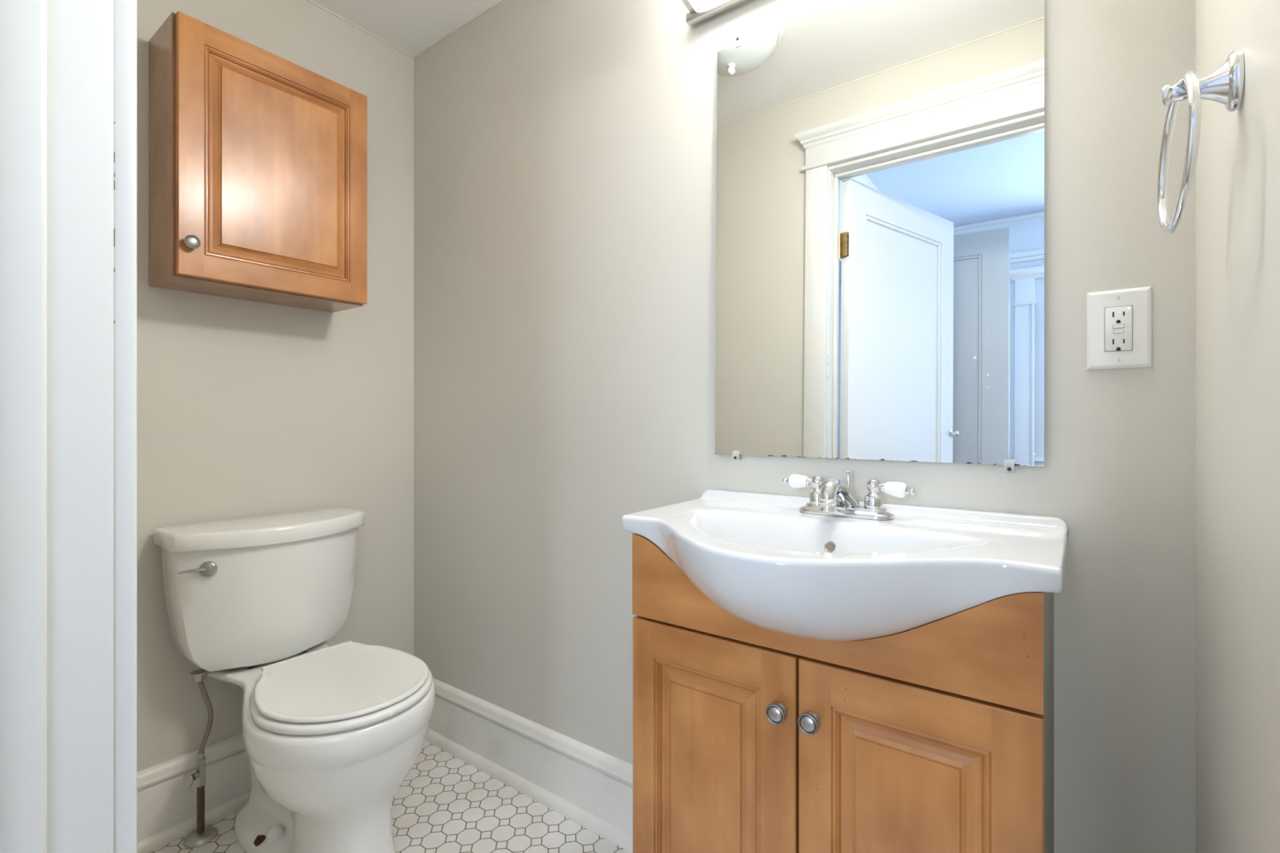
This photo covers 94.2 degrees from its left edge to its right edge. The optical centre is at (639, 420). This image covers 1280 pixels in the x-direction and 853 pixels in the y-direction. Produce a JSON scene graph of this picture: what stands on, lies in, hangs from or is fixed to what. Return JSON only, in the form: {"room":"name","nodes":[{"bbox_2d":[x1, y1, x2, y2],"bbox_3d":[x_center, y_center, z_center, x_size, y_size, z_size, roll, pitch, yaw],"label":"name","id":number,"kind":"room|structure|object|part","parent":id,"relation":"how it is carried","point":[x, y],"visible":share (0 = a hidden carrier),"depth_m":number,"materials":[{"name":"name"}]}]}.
{"room":"bathroom","nodes":[
{"label":"bathroom","id":0,"kind":"room"},
{"bbox_2d":[137,0,413,772],"bbox_3d":[-1.133,-0.103,1.670,0.100,2.308,1.240,0,0,37],"label":"wall","id":1,"kind":"structure","parent":0,"point":[246,408],"depth_m":1.72,"materials":[{"name":"beige paint"}]},
{"bbox_2d":[137,733,250,852],"bbox_3d":[-1.074,0.956,1.637,0.034,0.191,1.022,0,0,37],"label":"baseboard","id":2,"kind":"structure","parent":1,"relation":"attached to","point":[166,809],"depth_m":1.52,"materials":[{"name":"white paint"}]},
{"bbox_2d":[148,10,367,312],"bbox_3d":[-0.993,-0.636,1.588,0.221,0.607,0.453,0,0,37],"label":"upper cabinet","id":3,"kind":"object","parent":1,"relation":"attached to","point":[258,157],"visible":1,"depth_m":1.49,"materials":[{"name":"brown wood"}]},
{"bbox_3d":[-1.033,-0.410,1.370,0.020,0.031,0.031,0,0,37],"label":"knob","id":4,"kind":"part","parent":3,"relation":"part of","materials":[{"name":"grey metal"}]},
{"bbox_2d":[149,739,630,852],"bbox_3d":[-0.303,1.076,1.038,2.188,0.050,1.260,0,0,37],"label":"floor","id":5,"kind":"structure","parent":0,"point":[444,804],"depth_m":1.55,"materials":[{"name":"tile"}]},
{"bbox_2d":[182,669,217,848],"bbox_3d":[-1.106,0.841,1.498,0.072,0.420,0.072,0,0,37],"label":"supply pipe","id":6,"kind":"object","parent":5,"relation":"on","point":[202,835],"visible":0.99,"depth_m":1.49,"materials":[{"name":"silver metal"}]},
{"bbox_3d":[-1.115,0.887,1.468,0.030,0.037,0.007,0,0,16],"label":"valve handle","id":7,"kind":"part","parent":6,"relation":"part of","materials":[{"name":"silver metal"}]},
{"bbox_2d":[153,506,435,852],"bbox_3d":[-0.799,0.658,1.456,0.668,0.786,0.463,0,0,37],"label":"toilet","id":8,"kind":"object","parent":5,"relation":"on","point":[331,735],"visible":1,"depth_m":1.42,"materials":[{"name":"white porcelain"},{"name":"white plastic"},{"name":"brushed nickel"}]},
{"bbox_3d":[-1.052,0.354,1.401,0.059,0.010,0.013,0,0,-40],"label":"lever arm","id":9,"kind":"part","parent":8,"relation":"part of","materials":[{"name":"silver metal"}]},
{"bbox_3d":[-1.032,0.354,1.425,0.037,0.037,0.025,0,0,-21],"label":"flush lever","id":10,"kind":"part","parent":8,"relation":"part of","materials":[{"name":"silver metal"}]},
{"bbox_3d":[-0.969,0.287,1.584,0.242,0.042,0.463,0,0,37],"label":"tank lid","id":11,"kind":"part","parent":8,"relation":"part of","materials":[{"name":"white ceramic"}]},
{"bbox_3d":[-0.967,0.468,1.582,0.207,0.324,0.443,0,0,37],"label":"tank","id":12,"kind":"part","parent":8,"relation":"part of","materials":[{"name":"white ceramic"}]},
{"bbox_3d":[-0.783,0.843,1.454,0.640,0.418,0.395,0,0,37],"label":"bowl","id":13,"kind":"part","parent":8,"relation":"part of","materials":[{"name":"white ceramic"}]},
{"bbox_3d":[-0.698,0.622,1.391,0.428,0.018,0.375,0,0,37],"label":"seat","id":14,"kind":"part","parent":8,"relation":"part of","materials":[{"name":"white plastic"}]},
{"bbox_3d":[-0.701,0.605,1.394,0.419,0.009,0.358,0,0,37],"label":"lid","id":15,"kind":"part","parent":8,"relation":"part of","materials":[{"name":"white plastic"}]},
{"bbox_2d":[632,533,1053,852],"bbox_3d":[0.323,0.630,1.023,0.628,0.843,0.334,0,0,37],"label":"vanity cabinet","id":16,"kind":"object","parent":5,"relation":"on","point":[937,736],"visible":0.94,"depth_m":0.87,"materials":[{"name":"brown wood"}]},
{"bbox_3d":[0.117,0.655,1.010,0.314,0.584,0.018,0,0,37],"label":"door","id":17,"kind":"part","parent":16,"relation":"part of","materials":[{"name":"brown wood"}]},
{"bbox_3d":[0.211,0.448,0.914,0.031,0.031,0.023,0,0,37],"label":"knob","id":18,"kind":"part","parent":16,"relation":"part of","materials":[{"name":"grey metal"}]},
{"bbox_3d":[0.253,0.447,0.883,0.031,0.031,0.023,0,0,37],"label":"knob","id":19,"kind":"part","parent":16,"relation":"part of","materials":[{"name":"grey metal"}]},
{"bbox_3d":[0.243,0.283,0.916,0.628,0.148,0.018,0,0,37],"label":"panel","id":20,"kind":"part","parent":16,"relation":"part of","materials":[{"name":"brown wood"}]},
{"bbox_2d":[622,489,1067,641],"bbox_3d":[0.275,0.240,0.969,0.676,0.169,0.477,0,0,37],"label":"sink","id":21,"kind":"object","parent":16,"relation":"in","point":[771,565],"visible":0.96,"depth_m":0.81,"materials":[{"name":"white ceramic"}]},
{"bbox_2d":[782,470,915,519],"bbox_3d":[0.380,0.134,1.105,0.183,0.080,0.167,0,0,-6],"label":"faucet","id":22,"kind":"object","parent":21,"relation":"on","point":[831,497],"visible":1,"depth_m":1.06,"materials":[{"name":"silver metal"}]},
{"bbox_3d":[0.309,0.119,1.159,0.036,0.028,0.028,0,0,37],"label":"lever","id":23,"kind":"part","parent":22,"relation":"part of","materials":[{"name":"white ceramic"}]},
{"bbox_3d":[0.340,0.133,1.137,0.033,0.053,0.033,0,0,37],"label":"handle","id":24,"kind":"part","parent":22,"relation":"part of","materials":[{"name":"silver metal"}]},
{"bbox_3d":[0.358,0.137,1.075,0.040,0.069,0.138,0,0,37],"label":"spout","id":25,"kind":"part","parent":22,"relation":"part of","materials":[{"name":"silver metal"}]},
{"bbox_3d":[0.381,0.166,1.106,0.173,0.016,0.059,0,0,37],"label":"plate","id":26,"kind":"part","parent":22,"relation":"part of","materials":[{"name":"silver metal"}]},
{"bbox_3d":[0.391,0.112,1.116,0.016,0.036,0.016,0,0,37],"label":"lift rod","id":27,"kind":"part","parent":22,"relation":"part of","materials":[{"name":"silver metal"}]},
{"bbox_3d":[0.422,0.133,1.075,0.033,0.053,0.033,0,0,37],"label":"handle","id":28,"kind":"part","parent":22,"relation":"part of","materials":[{"name":"silver metal"}]},
{"bbox_3d":[0.452,0.122,1.052,0.037,0.028,0.028,0,0,37],"label":"lever","id":29,"kind":"part","parent":22,"relation":"part of","materials":[{"name":"white ceramic"}]},
{"bbox_3d":[0.370,0.655,0.821,0.309,0.584,0.018,0,0,37],"label":"door","id":30,"kind":"part","parent":16,"relation":"part of","materials":[{"name":"brown wood"}]},
{"bbox_2d":[311,0,500,56],"bbox_3d":[-0.297,-1.296,1.046,2.188,0.080,1.240,0,0,37],"label":"ceiling","id":31,"kind":"structure","parent":0,"point":[411,26],"depth_m":1.85,"materials":[{"name":"white paint"}]},
{"bbox_2d":[413,0,1195,852],"bbox_3d":[0.044,-0.103,1.502,1.988,2.308,0.100,0,0,37],"label":"wall","id":32,"kind":"structure","parent":0,"point":[565,151],"depth_m":1.47,"materials":[{"name":"beige paint"}]},
{"bbox_2d":[306,0,505,57],"bbox_3d":[-0.292,-1.254,1.053,1.988,0.004,1.022,0,0,37],"label":"trim","id":33,"kind":"structure","parent":32,"relation":"attached to","point":[309,1],"depth_m":1.90,"materials":[{"name":"beige paint"}]},
{"bbox_2d":[425,677,632,852],"bbox_3d":[-0.316,0.956,1.688,1.189,0.191,0.034,0,0,37],"label":"baseboard","id":34,"kind":"structure","parent":32,"relation":"attached to","point":[590,787],"depth_m":1.66,"materials":[{"name":"white paint"}]},
{"bbox_2d":[681,0,746,26],"bbox_3d":[0.380,-0.983,1.106,0.740,0.156,0.132,0,0,37],"label":"vanity light","id":35,"kind":"object","parent":32,"relation":"attached to","point":[699,11],"visible":1,"depth_m":1.32,"materials":[{"name":"white plastic"}]},
{"bbox_2d":[732,450,742,459],"bbox_3d":[0.213,0.075,1.301,0.014,0.020,0.021,0,0,37],"label":"mirror clip","id":36,"kind":"object","parent":32,"relation":"attached to","point":[735,455],"visible":1,"depth_m":1.29,"materials":[{"name":"white plastic"}]},
{"bbox_2d":[734,35,742,47],"bbox_3d":[0.215,-0.830,1.305,0.014,0.020,0.011,0,0,37],"label":"mirror clip","id":37,"kind":"object","parent":32,"relation":"attached to","point":[737,40],"visible":1,"depth_m":1.30,"materials":[{"name":"white plastic"}]},
{"bbox_2d":[715,0,1044,466],"bbox_3d":[0.415,-0.377,1.151,0.608,0.903,0.014,0,0,37],"label":"mirror","id":38,"kind":"object","parent":32,"relation":"attached to","point":[880,231],"visible":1,"depth_m":1.11,"materials":[{"name":"clear glass"}]},
{"bbox_2d":[1004,459,1015,471],"bbox_3d":[0.620,0.075,0.997,0.014,0.020,0.021,0,0,37],"label":"mirror clip","id":39,"kind":"object","parent":32,"relation":"attached to","point":[1009,464],"visible":1,"depth_m":0.99,"materials":[{"name":"white plastic"}]},
{"bbox_2d":[1086,286,1151,369],"bbox_3d":[0.737,-0.141,0.917,0.078,0.122,0.008,0,0,37],"label":"wall outlet","id":40,"kind":"object","parent":32,"relation":"attached to","point":[1119,322],"visible":1,"depth_m":0.91,"materials":[{"name":"white plastic"}]},
{"bbox_2d":[1105,306,1132,351],"bbox_3d":[0.737,-0.141,0.916,0.033,0.067,0.005,0,0,37],"label":"receptacle","id":41,"kind":"object","parent":40,"relation":"attached to","point":[1118,319],"depth_m":0.91,"materials":[{"name":"white plastic"}]},
{"bbox_2d":[1112,338,1124,351],"bbox_3d":[0.735,-0.117,0.914,0.015,0.018,0.001,0,0,37],"label":"socket","id":42,"kind":"object","parent":40,"relation":"attached to","point":[1118,344],"depth_m":0.91,"materials":[{"name":"white plastic"}]},
{"bbox_2d":[1112,311,1124,323],"bbox_3d":[0.735,-0.159,0.914,0.015,0.018,0.001,0,0,37],"label":"socket","id":43,"kind":"object","parent":40,"relation":"attached to","point":[1117,317],"depth_m":0.91,"materials":[{"name":"white plastic"}]},
{"bbox_2d":[1195,0,1279,852],"bbox_3d":[0.539,-0.103,0.421,0.100,2.308,1.240,0,0,37],"label":"wall","id":44,"kind":"structure","parent":0,"point":[1237,168],"depth_m":0.62,"materials":[{"name":"beige paint"}]},
{"bbox_2d":[1156,49,1244,234],"bbox_3d":[0.599,-0.295,0.636,0.061,0.178,0.165,0,0,37],"label":"towel ring","id":45,"kind":"object","parent":44,"relation":"attached to","point":[1224,86],"visible":1,"depth_m":0.62,"materials":[{"name":"silver metal"}]},
{"bbox_3d":[0.595,-0.354,0.639,0.052,0.046,0.030,0,0,37],"label":"post","id":46,"kind":"part","parent":45,"relation":"part of","materials":[{"name":"silver metal"}]},
{"bbox_3d":[-0.633,-0.103,0.596,1.988,2.308,0.118,0,0,37],"label":"wall","id":47,"kind":"structure","parent":0,"visible":0},
{"bbox_2d":[0,0,113,852],"bbox_3d":[-0.225,0.039,0.292,0.845,2.024,0.118,0,0,37],"label":"trim","id":48,"kind":"structure","parent":47,"relation":"attached to","point":[56,56],"depth_m":0.55,"materials":[{"name":"white paint"}]},
{"bbox_2d":[114,121,115,323],"bbox_3d":[-0.513,-0.193,0.581,0.001,0.197,0.001,0,0,37],"label":"trim","id":49,"kind":"structure","parent":47,"relation":"attached to","point":[114,122],"depth_m":0.58,"materials":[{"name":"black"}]},
{"bbox_2d":[113,0,137,852],"bbox_3d":[-0.543,0.042,0.614,0.082,2.018,0.019,0,0,37],"label":"trim","id":50,"kind":"structure","parent":47,"relation":"attached to","point":[125,11],"depth_m":0.59,"materials":[{"name":"white paint"}]}
]}

